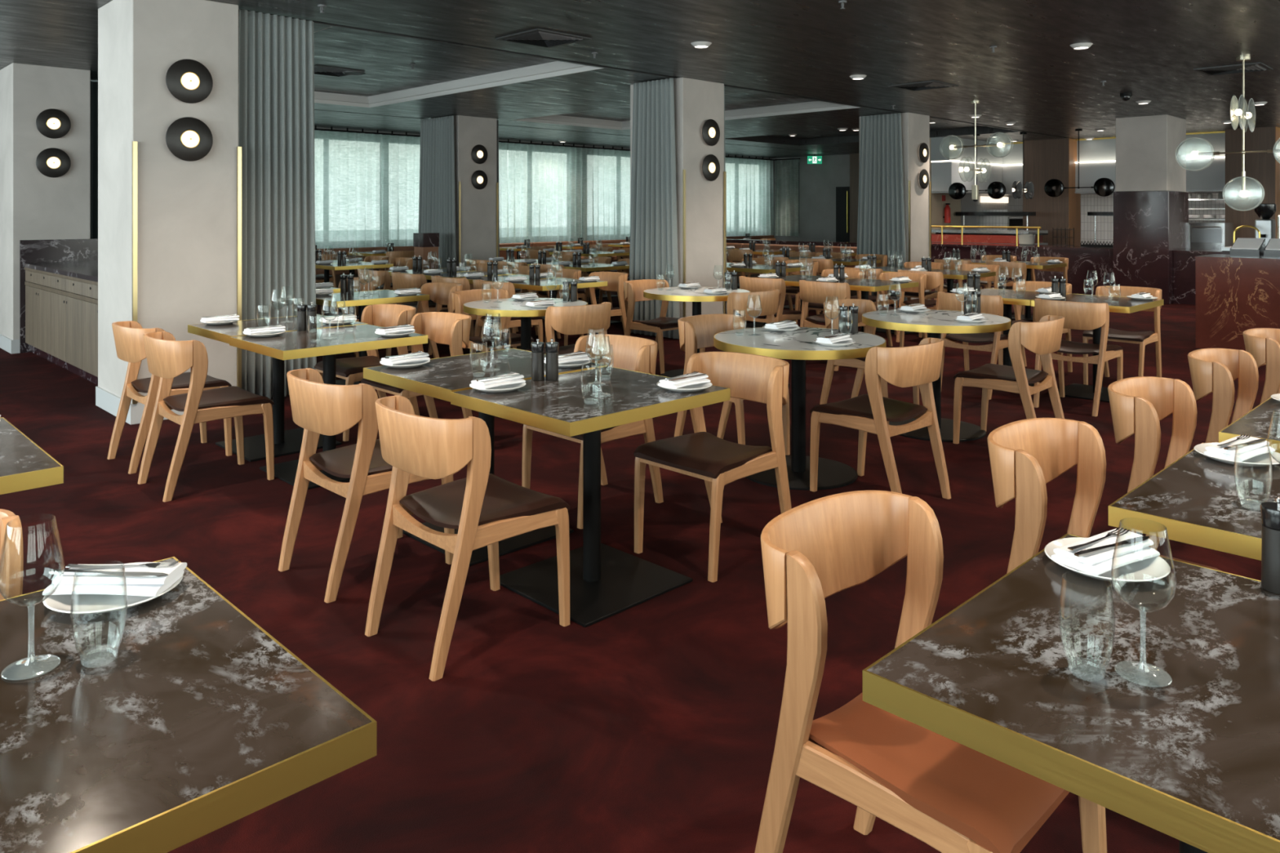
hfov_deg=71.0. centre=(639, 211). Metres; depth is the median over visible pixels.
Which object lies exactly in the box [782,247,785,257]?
pepper grinder
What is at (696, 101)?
wall column
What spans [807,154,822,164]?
exit sign
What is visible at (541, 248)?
dining chair
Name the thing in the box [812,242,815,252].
pepper grinder
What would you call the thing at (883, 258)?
dining chair
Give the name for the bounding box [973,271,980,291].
pepper grinder
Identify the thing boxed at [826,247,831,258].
pepper grinder
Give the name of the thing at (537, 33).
ceiling vent
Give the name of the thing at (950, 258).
napkin
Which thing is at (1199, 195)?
jar
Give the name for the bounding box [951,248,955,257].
pepper grinder
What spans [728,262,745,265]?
napkin
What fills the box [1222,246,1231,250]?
countertop
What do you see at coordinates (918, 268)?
napkin
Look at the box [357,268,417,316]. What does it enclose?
dining chair
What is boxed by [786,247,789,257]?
pepper grinder
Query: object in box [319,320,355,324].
plate
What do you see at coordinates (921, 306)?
napkin
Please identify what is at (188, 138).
wall sconce
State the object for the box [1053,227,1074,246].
stand
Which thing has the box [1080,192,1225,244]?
wall
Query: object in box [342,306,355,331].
tumbler
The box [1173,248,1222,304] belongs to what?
counter
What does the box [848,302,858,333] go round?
pepper grinder
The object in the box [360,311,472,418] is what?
dining chair
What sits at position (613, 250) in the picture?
napkin
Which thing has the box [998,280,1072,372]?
dining chair
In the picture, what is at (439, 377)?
dining table
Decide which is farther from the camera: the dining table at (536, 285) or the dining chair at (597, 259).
the dining chair at (597, 259)
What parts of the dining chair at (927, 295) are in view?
leg, seat frame, seat, backrest, leg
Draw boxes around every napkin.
[42,562,186,596]
[200,314,239,322]
[243,324,285,334]
[315,260,333,262]
[315,282,333,286]
[315,288,333,293]
[319,314,356,322]
[346,257,361,260]
[371,260,388,262]
[374,324,414,333]
[379,351,430,364]
[389,266,408,269]
[394,288,421,293]
[423,269,443,272]
[451,266,471,269]
[463,272,484,276]
[469,373,525,389]
[488,257,504,259]
[492,269,508,272]
[505,276,527,279]
[511,292,537,297]
[520,259,536,262]
[525,299,555,306]
[540,272,553,275]
[544,351,591,364]
[555,261,571,264]
[578,275,599,279]
[611,261,626,263]
[612,249,625,251]
[657,372,710,388]
[678,282,700,286]
[703,287,726,292]
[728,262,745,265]
[759,272,777,276]
[764,320,797,328]
[770,254,783,257]
[786,262,802,265]
[811,256,824,258]
[815,333,852,343]
[817,276,836,280]
[854,264,870,267]
[891,276,909,280]
[900,303,926,310]
[910,266,925,271]
[942,257,956,259]
[951,287,975,292]
[956,312,984,320]
[973,266,988,271]
[994,259,1006,262]
[1037,288,1051,292]
[1038,292,1062,297]
[1048,259,1059,262]
[1050,528,1159,575]
[1131,292,1152,297]
[1203,435,1275,462]
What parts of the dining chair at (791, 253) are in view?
backrest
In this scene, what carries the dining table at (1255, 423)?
on the floor
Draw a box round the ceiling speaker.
[342,71,365,75]
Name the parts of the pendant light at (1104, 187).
arm, stem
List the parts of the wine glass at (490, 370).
stem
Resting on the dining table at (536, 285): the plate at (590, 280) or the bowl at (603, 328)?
the plate at (590, 280)
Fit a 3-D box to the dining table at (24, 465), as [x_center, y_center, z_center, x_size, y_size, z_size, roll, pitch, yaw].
[-2.131,1.075,2.513,0.715,0.750,0.830,0,0,-45]
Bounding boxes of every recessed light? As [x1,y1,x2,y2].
[691,40,711,48]
[837,128,848,130]
[849,74,866,79]
[968,114,981,117]
[1004,121,1015,124]
[1070,42,1093,49]
[1094,128,1106,131]
[1135,100,1151,104]
[1221,120,1231,123]
[1251,102,1266,105]
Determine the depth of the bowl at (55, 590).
1.38 m
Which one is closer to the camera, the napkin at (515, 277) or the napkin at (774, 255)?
the napkin at (515, 277)
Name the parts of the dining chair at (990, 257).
leg, seat, seat frame, backrest, leg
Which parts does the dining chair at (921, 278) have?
leg, seat, leg, backrest, leg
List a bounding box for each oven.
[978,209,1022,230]
[1188,222,1233,249]
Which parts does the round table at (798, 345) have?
plate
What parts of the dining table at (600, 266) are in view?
plate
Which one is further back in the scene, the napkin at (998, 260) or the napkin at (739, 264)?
the napkin at (998, 260)
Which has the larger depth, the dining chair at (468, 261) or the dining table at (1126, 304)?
the dining chair at (468, 261)
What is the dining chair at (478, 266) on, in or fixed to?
on the floor
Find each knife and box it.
[48,568,168,577]
[201,315,234,317]
[245,325,281,328]
[321,314,355,317]
[379,324,413,328]
[385,352,427,358]
[476,373,522,381]
[558,352,588,357]
[666,373,706,381]
[771,320,794,324]
[824,333,848,337]
[1074,536,1149,556]
[1223,438,1266,449]
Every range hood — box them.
[931,160,1004,194]
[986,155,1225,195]
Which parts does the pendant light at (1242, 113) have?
bulb, bulb, stem, bulb, arm, bulb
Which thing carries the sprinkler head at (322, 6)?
attached to the ceiling
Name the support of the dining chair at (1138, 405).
on the floor
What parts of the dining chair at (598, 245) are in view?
backrest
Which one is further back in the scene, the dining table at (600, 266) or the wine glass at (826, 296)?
the dining table at (600, 266)
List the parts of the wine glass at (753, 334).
stem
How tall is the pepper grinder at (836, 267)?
0.172 m
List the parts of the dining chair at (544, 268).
backrest, seat frame, leg, seat, leg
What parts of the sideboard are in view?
drawer, door, drawer, door, drawer, door, rail, rail, drawer, door, drawer, door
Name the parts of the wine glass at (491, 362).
stem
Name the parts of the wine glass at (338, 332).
stem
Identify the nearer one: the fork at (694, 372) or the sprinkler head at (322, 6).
the fork at (694, 372)
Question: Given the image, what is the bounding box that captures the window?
[798,161,799,222]
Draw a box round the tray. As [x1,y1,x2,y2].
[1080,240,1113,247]
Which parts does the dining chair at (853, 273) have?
seat frame, seat, leg, backrest, leg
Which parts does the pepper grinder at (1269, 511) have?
knob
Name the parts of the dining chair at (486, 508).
leg, backrest, leg, seat frame, seat, leg, leg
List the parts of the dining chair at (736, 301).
leg, leg, backrest, leg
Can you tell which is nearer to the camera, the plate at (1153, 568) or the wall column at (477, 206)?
the plate at (1153, 568)
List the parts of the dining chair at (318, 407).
leg, backrest, seat, leg, seat frame, leg, leg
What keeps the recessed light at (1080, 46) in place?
in the ceiling
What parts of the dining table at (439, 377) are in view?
plate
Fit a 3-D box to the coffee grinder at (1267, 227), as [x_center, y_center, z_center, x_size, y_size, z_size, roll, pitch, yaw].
[7.606,0.165,10.931,0.270,0.530,0.220,0,0,-45]
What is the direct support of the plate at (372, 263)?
on the dining table at (335, 266)
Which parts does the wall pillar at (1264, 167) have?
panel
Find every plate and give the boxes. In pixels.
[42,562,182,614]
[200,320,238,324]
[243,331,284,337]
[315,285,333,288]
[315,292,333,295]
[316,262,333,264]
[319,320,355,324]
[346,260,360,262]
[372,262,386,264]
[375,330,414,337]
[380,360,430,368]
[390,268,408,271]
[395,292,420,295]
[424,271,443,274]
[456,268,471,271]
[463,275,483,278]
[469,382,525,392]
[492,271,508,274]
[506,279,527,281]
[511,296,538,300]
[526,303,555,308]
[540,275,553,278]
[544,360,591,368]
[579,279,599,281]
[611,263,627,265]
[656,381,712,392]
[677,285,701,288]
[702,290,728,294]
[728,265,745,266]
[757,275,778,278]
[762,325,799,332]
[786,265,803,266]
[813,338,855,346]
[816,279,838,282]
[889,279,911,282]
[897,307,929,312]
[950,290,964,293]
[952,316,989,323]
[970,269,991,272]
[1035,289,1051,293]
[1035,295,1065,300]
[1044,537,1170,582]
[1045,261,1062,263]
[1126,295,1157,300]
[1193,442,1279,466]
[1270,393,1279,401]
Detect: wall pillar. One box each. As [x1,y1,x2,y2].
[1022,137,1080,245]
[1225,126,1279,239]
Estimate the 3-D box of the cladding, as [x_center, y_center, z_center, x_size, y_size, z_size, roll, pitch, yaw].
[8.386,0.560,14.735,1.110,1.780,0.810,0,0,-45]
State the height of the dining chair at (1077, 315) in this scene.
0.803 m
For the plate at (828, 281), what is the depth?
8.88 m
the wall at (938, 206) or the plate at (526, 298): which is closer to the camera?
the plate at (526, 298)
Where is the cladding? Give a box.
[1113,191,1188,304]
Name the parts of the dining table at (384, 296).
plate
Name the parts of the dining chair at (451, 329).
seat, seat frame, leg, leg, backrest, leg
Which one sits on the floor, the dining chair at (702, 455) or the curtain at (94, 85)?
the dining chair at (702, 455)
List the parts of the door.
handle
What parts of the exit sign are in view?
white panel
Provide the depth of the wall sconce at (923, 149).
14.02 m
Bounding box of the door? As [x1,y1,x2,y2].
[835,186,849,242]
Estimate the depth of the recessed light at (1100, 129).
16.51 m
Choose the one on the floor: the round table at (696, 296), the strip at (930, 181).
the round table at (696, 296)
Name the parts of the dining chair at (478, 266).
leg, backrest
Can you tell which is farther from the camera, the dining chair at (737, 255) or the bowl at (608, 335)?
the dining chair at (737, 255)
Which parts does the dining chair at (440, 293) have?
leg, leg, backrest, leg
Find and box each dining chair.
[0,508,23,599]
[106,320,232,474]
[137,331,274,502]
[278,368,454,603]
[314,303,419,441]
[315,253,336,288]
[320,305,338,315]
[324,277,379,358]
[341,255,389,315]
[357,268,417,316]
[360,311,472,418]
[364,395,570,681]
[375,257,412,290]
[386,250,413,282]
[386,282,463,358]
[391,271,448,351]
[427,275,497,355]
[451,288,533,351]
[466,258,493,266]
[468,262,500,329]
[470,279,542,353]
[479,265,537,336]
[497,261,534,294]
[521,333,663,528]
[524,302,611,355]
[525,249,549,259]
[530,245,554,257]
[531,262,585,327]
[544,268,583,346]
[550,254,577,261]
[552,250,588,289]
[564,271,627,346]
[577,246,612,290]
[578,256,613,307]
[586,244,608,257]
[599,258,629,321]
[603,248,630,293]
[623,279,679,373]
[633,351,791,582]
[674,313,790,455]
[699,288,779,352]
[727,248,759,277]
[730,257,774,316]
[738,275,801,324]
[755,490,1106,852]
[757,256,791,302]
[760,238,775,239]
[783,259,819,324]
[786,251,821,299]
[798,257,833,313]
[799,280,866,370]
[807,269,864,316]
[809,337,951,499]
[814,252,844,275]
[819,298,919,424]
[844,266,897,334]
[854,253,888,306]
[875,271,927,346]
[896,262,942,306]
[896,269,943,342]
[933,258,982,306]
[937,291,1008,399]
[952,315,1064,444]
[957,263,999,288]
[980,254,1016,288]
[986,261,1035,321]
[987,417,1222,573]
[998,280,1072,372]
[1021,257,1068,315]
[1033,297,1123,416]
[1082,285,1161,385]
[1107,376,1196,550]
[1187,347,1258,443]
[1242,328,1279,404]
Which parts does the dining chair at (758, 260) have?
leg, backrest, leg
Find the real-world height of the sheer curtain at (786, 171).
2.120 m
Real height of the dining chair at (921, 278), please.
0.803 m
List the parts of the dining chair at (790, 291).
leg, seat, leg, backrest, leg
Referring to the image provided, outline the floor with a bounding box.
[0,275,1266,852]
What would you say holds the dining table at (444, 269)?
on the floor
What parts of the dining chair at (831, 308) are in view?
leg, backrest, seat frame, seat, leg, leg, leg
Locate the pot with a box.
[1017,234,1035,244]
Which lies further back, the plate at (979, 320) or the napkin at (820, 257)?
the napkin at (820, 257)
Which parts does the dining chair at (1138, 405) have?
leg, backrest, leg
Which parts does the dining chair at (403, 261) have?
seat, leg, backrest, leg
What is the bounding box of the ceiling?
[0,0,1279,158]
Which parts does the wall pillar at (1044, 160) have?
panel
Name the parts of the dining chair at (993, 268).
leg, backrest, leg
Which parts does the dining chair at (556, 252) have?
backrest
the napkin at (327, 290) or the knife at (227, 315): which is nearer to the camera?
the knife at (227, 315)
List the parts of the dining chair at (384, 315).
seat frame, seat, leg, leg, backrest, leg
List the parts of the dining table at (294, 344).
plate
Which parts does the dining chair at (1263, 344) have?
backrest, leg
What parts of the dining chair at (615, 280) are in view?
leg, leg, backrest, seat frame, leg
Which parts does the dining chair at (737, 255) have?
backrest, seat frame, leg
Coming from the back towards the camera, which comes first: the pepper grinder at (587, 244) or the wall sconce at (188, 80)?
the pepper grinder at (587, 244)
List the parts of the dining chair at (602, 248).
backrest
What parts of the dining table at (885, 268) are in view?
plate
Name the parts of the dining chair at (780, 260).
backrest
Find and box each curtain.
[90,80,97,238]
[238,8,316,399]
[314,129,508,248]
[418,115,456,268]
[497,120,499,257]
[507,142,630,243]
[629,77,679,338]
[724,88,727,314]
[724,157,773,236]
[774,159,799,235]
[855,112,907,305]
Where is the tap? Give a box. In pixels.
[1233,225,1261,242]
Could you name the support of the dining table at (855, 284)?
on the floor
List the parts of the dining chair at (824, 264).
backrest, leg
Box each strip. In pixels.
[132,141,137,404]
[236,146,241,388]
[458,181,460,266]
[496,182,497,257]
[683,169,685,317]
[723,171,726,314]
[908,180,910,262]
[929,181,931,299]
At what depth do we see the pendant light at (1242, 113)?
8.88 m
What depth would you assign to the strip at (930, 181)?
14.24 m
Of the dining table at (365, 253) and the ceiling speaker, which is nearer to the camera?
the ceiling speaker
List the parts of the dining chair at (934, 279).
leg, seat frame, backrest, seat, leg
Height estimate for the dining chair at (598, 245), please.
0.803 m
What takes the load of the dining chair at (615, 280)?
on the floor
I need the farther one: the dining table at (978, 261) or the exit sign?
the exit sign
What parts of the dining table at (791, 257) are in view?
plate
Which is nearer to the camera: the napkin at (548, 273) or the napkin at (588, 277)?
the napkin at (588, 277)
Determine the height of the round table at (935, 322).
0.750 m
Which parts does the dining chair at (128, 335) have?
leg, backrest, leg, seat frame, seat, leg, leg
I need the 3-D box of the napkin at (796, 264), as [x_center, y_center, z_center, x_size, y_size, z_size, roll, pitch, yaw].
[1.973,0.666,11.431,0.206,0.031,0.099,0,0,-43]
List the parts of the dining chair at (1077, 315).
leg, leg, backrest, seat frame, seat, leg, leg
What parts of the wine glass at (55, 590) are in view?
stem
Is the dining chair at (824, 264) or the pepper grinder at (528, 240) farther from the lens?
the pepper grinder at (528, 240)
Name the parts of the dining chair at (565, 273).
leg, leg, backrest, leg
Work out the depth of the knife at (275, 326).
5.03 m
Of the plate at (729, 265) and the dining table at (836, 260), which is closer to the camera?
the plate at (729, 265)
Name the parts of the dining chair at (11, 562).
backrest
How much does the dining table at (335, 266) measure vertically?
0.750 m
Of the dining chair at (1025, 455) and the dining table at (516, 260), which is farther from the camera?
the dining table at (516, 260)
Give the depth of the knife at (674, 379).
3.51 m
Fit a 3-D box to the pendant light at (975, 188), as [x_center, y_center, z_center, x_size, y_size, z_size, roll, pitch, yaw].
[4.636,-0.835,12.415,0.702,1.390,0.825,0,0,-5]
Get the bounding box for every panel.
[960,194,977,229]
[980,195,1008,203]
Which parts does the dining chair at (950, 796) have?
leg, backrest, seat frame, leg, seat, leg, leg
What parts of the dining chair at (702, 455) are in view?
leg, seat, leg, seat frame, leg, backrest, leg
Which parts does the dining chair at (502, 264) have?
backrest, leg, seat frame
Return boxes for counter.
[931,241,1113,294]
[1195,253,1279,351]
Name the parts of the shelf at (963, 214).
shelf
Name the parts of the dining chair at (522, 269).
leg, leg, backrest, leg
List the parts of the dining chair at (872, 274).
backrest, seat, leg, seat frame, leg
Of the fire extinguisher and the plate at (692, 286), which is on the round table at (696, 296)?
the plate at (692, 286)
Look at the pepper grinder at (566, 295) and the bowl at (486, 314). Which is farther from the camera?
the pepper grinder at (566, 295)
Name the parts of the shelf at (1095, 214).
post, shelf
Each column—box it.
[0,62,90,339]
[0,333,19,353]
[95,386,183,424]
[97,0,238,403]
[453,115,497,266]
[630,76,724,333]
[859,111,929,299]
[1115,114,1186,191]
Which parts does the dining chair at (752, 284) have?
backrest, seat frame, seat, leg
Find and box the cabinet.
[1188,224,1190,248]
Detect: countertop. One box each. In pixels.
[22,260,97,282]
[931,228,1048,244]
[931,241,1113,251]
[1173,248,1222,253]
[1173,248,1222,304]
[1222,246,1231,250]
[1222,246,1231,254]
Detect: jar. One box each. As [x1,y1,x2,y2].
[1196,193,1201,199]
[1207,192,1212,199]
[1217,192,1222,199]
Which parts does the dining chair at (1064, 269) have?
leg, leg, backrest, leg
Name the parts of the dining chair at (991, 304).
leg, leg, backrest, seat frame, seat, leg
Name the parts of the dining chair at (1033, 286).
leg, leg, seat, backrest, seat frame, leg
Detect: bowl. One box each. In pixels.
[0,515,65,606]
[481,319,501,348]
[483,314,502,341]
[585,328,606,360]
[589,335,612,369]
[1110,520,1176,612]
[1266,409,1279,463]
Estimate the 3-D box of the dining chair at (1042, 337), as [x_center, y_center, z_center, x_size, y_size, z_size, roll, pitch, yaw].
[2.317,1.048,5.593,0.565,0.803,0.496,0,0,44]
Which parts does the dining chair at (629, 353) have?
leg, seat, leg, seat frame, leg, backrest, leg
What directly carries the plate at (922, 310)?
on the round table at (935, 322)
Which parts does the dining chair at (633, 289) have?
leg, backrest, seat frame, seat, leg, leg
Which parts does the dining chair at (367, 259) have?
leg, leg, backrest, leg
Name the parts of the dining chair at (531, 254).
leg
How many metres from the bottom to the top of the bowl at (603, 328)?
0.129 m
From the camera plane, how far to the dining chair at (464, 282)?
8.95 m
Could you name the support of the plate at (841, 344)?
on the round table at (798, 345)
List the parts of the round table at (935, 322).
plate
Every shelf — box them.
[955,212,1035,230]
[1087,212,1113,244]
[1188,198,1225,200]
[1188,208,1225,209]
[1188,218,1225,220]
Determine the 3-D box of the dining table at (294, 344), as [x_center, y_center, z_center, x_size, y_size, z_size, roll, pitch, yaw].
[-1.750,1.075,5.060,0.830,0.750,0.715,0,0,-45]
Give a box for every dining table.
[0,417,63,494]
[0,556,377,852]
[187,314,368,462]
[229,324,427,489]
[315,260,364,315]
[315,262,393,317]
[315,289,429,390]
[330,287,340,293]
[347,250,386,271]
[363,347,607,566]
[387,267,475,302]
[423,271,515,336]
[450,366,730,627]
[457,274,556,351]
[493,258,560,262]
[497,277,607,342]
[499,246,531,259]
[526,261,591,319]
[548,249,582,254]
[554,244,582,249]
[563,262,629,324]
[579,251,629,298]
[602,243,630,279]
[726,262,757,321]
[726,264,808,328]
[751,249,795,256]
[775,275,853,327]
[783,256,832,310]
[815,251,857,256]
[821,257,880,311]
[835,278,918,332]
[862,533,1279,852]
[871,266,937,334]
[915,269,995,337]
[960,258,994,264]
[980,288,1069,386]
[1010,261,1066,320]
[1031,293,1163,402]
[1108,442,1279,560]
[1218,397,1279,453]
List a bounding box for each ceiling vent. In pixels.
[314,64,364,76]
[495,27,591,48]
[888,80,958,90]
[1193,62,1273,75]
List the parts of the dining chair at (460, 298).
leg, backrest, leg, seat frame, seat, leg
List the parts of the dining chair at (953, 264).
seat frame, backrest, seat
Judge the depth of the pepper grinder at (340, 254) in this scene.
12.22 m
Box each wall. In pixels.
[314,126,770,159]
[770,154,849,241]
[849,153,859,242]
[929,137,960,233]
[930,136,1002,164]
[977,194,1022,229]
[1002,133,1225,164]
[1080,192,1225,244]
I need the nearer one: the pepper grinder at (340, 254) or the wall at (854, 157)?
the pepper grinder at (340, 254)
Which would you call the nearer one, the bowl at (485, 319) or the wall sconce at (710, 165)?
the bowl at (485, 319)
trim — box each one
[514,90,862,129]
[1001,130,1225,144]
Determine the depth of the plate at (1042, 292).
7.66 m
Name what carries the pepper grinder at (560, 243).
on the dining table at (550, 252)
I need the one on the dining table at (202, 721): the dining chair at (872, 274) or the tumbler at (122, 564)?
the tumbler at (122, 564)
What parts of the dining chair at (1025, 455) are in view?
leg, backrest, leg, seat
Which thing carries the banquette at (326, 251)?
on the floor
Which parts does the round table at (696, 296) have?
plate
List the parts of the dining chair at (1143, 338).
leg, leg, seat, seat frame, backrest, leg, leg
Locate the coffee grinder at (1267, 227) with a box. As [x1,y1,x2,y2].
[1254,203,1275,246]
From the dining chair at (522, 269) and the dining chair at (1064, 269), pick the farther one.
the dining chair at (1064, 269)
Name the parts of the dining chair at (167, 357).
leg, backrest, leg, seat frame, seat, leg, leg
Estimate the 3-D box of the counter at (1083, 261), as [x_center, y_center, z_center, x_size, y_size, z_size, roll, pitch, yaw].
[6.815,1.030,16.536,0.990,0.840,3.950,0,0,-45]
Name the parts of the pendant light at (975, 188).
stem, bulb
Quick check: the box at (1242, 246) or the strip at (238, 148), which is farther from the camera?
the box at (1242, 246)
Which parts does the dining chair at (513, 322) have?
leg, backrest, seat frame, leg, seat, leg, leg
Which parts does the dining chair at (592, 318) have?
seat, leg, backrest, leg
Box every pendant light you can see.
[939,100,1013,201]
[948,133,1005,199]
[1012,132,1034,199]
[1044,128,1115,196]
[1175,56,1279,210]
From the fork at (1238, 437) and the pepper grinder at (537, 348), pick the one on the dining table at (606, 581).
the pepper grinder at (537, 348)
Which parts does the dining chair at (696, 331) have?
leg, backrest, leg, leg, leg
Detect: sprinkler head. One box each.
[317,4,326,13]
[591,52,597,58]
[838,0,846,9]
[990,45,996,53]
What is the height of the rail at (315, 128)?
0.080 m
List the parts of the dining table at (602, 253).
plate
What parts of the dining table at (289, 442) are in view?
plate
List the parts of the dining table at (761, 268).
plate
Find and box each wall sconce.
[35,108,71,138]
[35,147,71,177]
[165,58,213,103]
[165,116,213,160]
[471,144,487,164]
[471,169,487,189]
[702,119,719,146]
[702,154,719,181]
[919,142,928,162]
[919,168,928,188]
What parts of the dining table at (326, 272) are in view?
plate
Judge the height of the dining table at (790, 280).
0.750 m
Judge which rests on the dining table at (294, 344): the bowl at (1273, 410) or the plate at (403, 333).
the plate at (403, 333)
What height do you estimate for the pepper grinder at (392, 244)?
0.172 m
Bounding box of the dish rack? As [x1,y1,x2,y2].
[1188,198,1225,220]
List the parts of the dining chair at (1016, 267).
leg, seat, backrest, leg, leg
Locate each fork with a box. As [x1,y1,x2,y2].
[65,560,179,568]
[386,351,422,357]
[475,371,515,379]
[558,351,582,355]
[665,371,698,378]
[822,332,842,337]
[1067,527,1129,551]
[1217,434,1251,446]
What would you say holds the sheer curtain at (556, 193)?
hanging from the rail at (315, 128)
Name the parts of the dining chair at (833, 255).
backrest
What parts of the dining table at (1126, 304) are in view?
plate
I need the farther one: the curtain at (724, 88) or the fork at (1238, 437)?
the curtain at (724, 88)
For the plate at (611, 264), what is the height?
0.021 m
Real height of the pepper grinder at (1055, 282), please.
0.172 m
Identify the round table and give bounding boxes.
[462,297,587,350]
[643,286,750,377]
[713,327,886,490]
[862,309,1010,441]
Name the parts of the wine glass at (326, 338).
stem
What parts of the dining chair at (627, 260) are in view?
leg, leg, backrest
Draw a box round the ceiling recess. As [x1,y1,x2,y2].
[314,26,604,107]
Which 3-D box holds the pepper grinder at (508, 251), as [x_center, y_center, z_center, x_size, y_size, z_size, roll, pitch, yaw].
[-1.912,0.613,13.021,0.057,0.172,0.057,0,0,-45]
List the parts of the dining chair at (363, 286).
seat, leg, backrest, leg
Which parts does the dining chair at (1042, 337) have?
leg, leg, seat, seat frame, leg, backrest, leg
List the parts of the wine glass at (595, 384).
stem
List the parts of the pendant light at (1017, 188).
stem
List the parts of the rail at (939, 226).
post, post, rail, post, post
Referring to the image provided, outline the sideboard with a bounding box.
[19,238,97,385]
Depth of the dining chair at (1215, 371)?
3.98 m
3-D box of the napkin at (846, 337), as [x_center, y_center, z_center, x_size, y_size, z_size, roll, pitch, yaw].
[1.024,0.666,4.728,0.099,0.031,0.206,0,0,43]
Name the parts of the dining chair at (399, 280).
backrest, leg, seat, seat frame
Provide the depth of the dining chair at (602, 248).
16.56 m
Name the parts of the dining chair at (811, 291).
leg, seat, backrest, seat frame, leg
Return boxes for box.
[1230,237,1265,257]
[1263,238,1279,257]
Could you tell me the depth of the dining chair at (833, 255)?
14.20 m
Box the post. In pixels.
[413,232,439,302]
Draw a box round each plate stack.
[1188,214,1199,218]
[1203,214,1217,218]
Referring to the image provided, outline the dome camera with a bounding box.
[1120,92,1132,101]
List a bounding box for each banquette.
[315,235,773,290]
[726,239,857,296]
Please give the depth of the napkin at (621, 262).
11.73 m
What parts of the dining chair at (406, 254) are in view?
backrest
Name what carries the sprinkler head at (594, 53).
attached to the ceiling
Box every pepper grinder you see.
[296,302,306,331]
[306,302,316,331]
[315,248,317,261]
[317,248,321,260]
[337,250,342,263]
[340,272,346,293]
[342,250,346,263]
[346,272,354,293]
[386,241,390,251]
[390,241,393,251]
[412,255,417,270]
[417,255,422,270]
[446,257,451,272]
[451,257,456,272]
[487,260,492,276]
[492,260,497,276]
[506,248,510,260]
[510,248,514,260]
[524,239,527,247]
[527,238,529,247]
[528,262,534,279]
[530,338,544,381]
[534,262,540,279]
[537,249,542,262]
[542,249,546,262]
[545,338,559,381]
[555,242,559,250]
[559,242,562,250]
[562,279,569,301]
[569,279,577,301]
[572,251,577,264]
[577,251,581,264]
[582,243,586,252]
[586,243,589,252]
[724,270,730,289]
[731,270,737,289]
[743,252,747,266]
[747,253,752,266]
[749,240,751,249]
[752,240,755,250]
[775,261,780,276]
[781,261,786,276]
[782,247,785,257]
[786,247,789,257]
[808,242,812,252]
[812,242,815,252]
[822,247,826,258]
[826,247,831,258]
[833,263,839,280]
[838,303,848,333]
[839,263,844,280]
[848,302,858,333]
[866,254,871,266]
[871,255,876,267]
[921,256,926,270]
[926,256,931,271]
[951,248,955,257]
[955,248,959,260]
[963,288,972,314]
[966,271,973,289]
[972,288,981,312]
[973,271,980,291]
[1001,249,1006,260]
[1006,249,1010,262]
[1051,275,1058,293]
[1058,275,1066,297]
[1260,497,1279,594]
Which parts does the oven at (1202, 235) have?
handle, door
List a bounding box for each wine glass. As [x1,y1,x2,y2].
[0,515,65,679]
[280,287,294,322]
[321,297,337,339]
[329,296,346,333]
[481,319,501,372]
[483,314,502,364]
[585,328,606,386]
[589,335,612,395]
[746,294,761,335]
[824,296,839,329]
[888,282,902,315]
[1110,520,1176,686]
[1266,409,1279,502]
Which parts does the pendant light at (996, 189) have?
stem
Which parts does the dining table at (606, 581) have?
plate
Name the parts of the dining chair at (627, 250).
backrest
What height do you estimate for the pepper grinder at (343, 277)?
0.172 m
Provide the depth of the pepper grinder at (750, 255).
11.60 m
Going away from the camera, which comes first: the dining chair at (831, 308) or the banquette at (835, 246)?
the dining chair at (831, 308)
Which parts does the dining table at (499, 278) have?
plate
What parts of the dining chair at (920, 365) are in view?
leg, leg, seat, seat frame, leg, backrest, leg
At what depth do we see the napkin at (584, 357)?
4.07 m
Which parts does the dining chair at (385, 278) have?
backrest, leg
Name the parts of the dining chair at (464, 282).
leg, backrest, leg, leg, seat frame, leg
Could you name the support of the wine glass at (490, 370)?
on the dining table at (439, 377)
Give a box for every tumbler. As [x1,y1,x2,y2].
[70,564,128,667]
[307,315,323,342]
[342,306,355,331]
[469,342,488,377]
[494,329,511,359]
[580,363,601,404]
[595,346,613,380]
[1058,573,1115,680]
[1233,448,1272,506]
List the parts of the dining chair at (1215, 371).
backrest, leg, leg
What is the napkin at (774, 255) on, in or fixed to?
on the plate
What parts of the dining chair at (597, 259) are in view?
leg, leg, backrest, leg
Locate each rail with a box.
[314,125,799,160]
[931,225,1040,246]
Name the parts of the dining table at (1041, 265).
plate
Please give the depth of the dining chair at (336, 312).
11.93 m
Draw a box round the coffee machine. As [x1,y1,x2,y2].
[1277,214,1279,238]
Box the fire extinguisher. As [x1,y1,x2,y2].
[942,203,950,222]
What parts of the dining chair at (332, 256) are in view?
seat, seat frame, backrest, leg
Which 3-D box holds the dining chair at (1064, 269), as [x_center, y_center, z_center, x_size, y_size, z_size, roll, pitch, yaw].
[5.721,1.048,12.664,0.565,0.803,0.496,0,0,-45]
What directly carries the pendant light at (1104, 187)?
hanging from the ceiling
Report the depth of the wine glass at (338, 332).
5.17 m
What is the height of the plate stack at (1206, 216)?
0.080 m
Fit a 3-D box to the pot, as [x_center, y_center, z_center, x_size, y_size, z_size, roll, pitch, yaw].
[7.122,0.515,16.545,0.300,0.190,0.300,0,0,-45]
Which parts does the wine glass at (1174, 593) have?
stem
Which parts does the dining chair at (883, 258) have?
backrest, leg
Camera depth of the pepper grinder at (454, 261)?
10.30 m
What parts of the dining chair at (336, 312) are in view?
leg, leg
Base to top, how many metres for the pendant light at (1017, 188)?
1.280 m

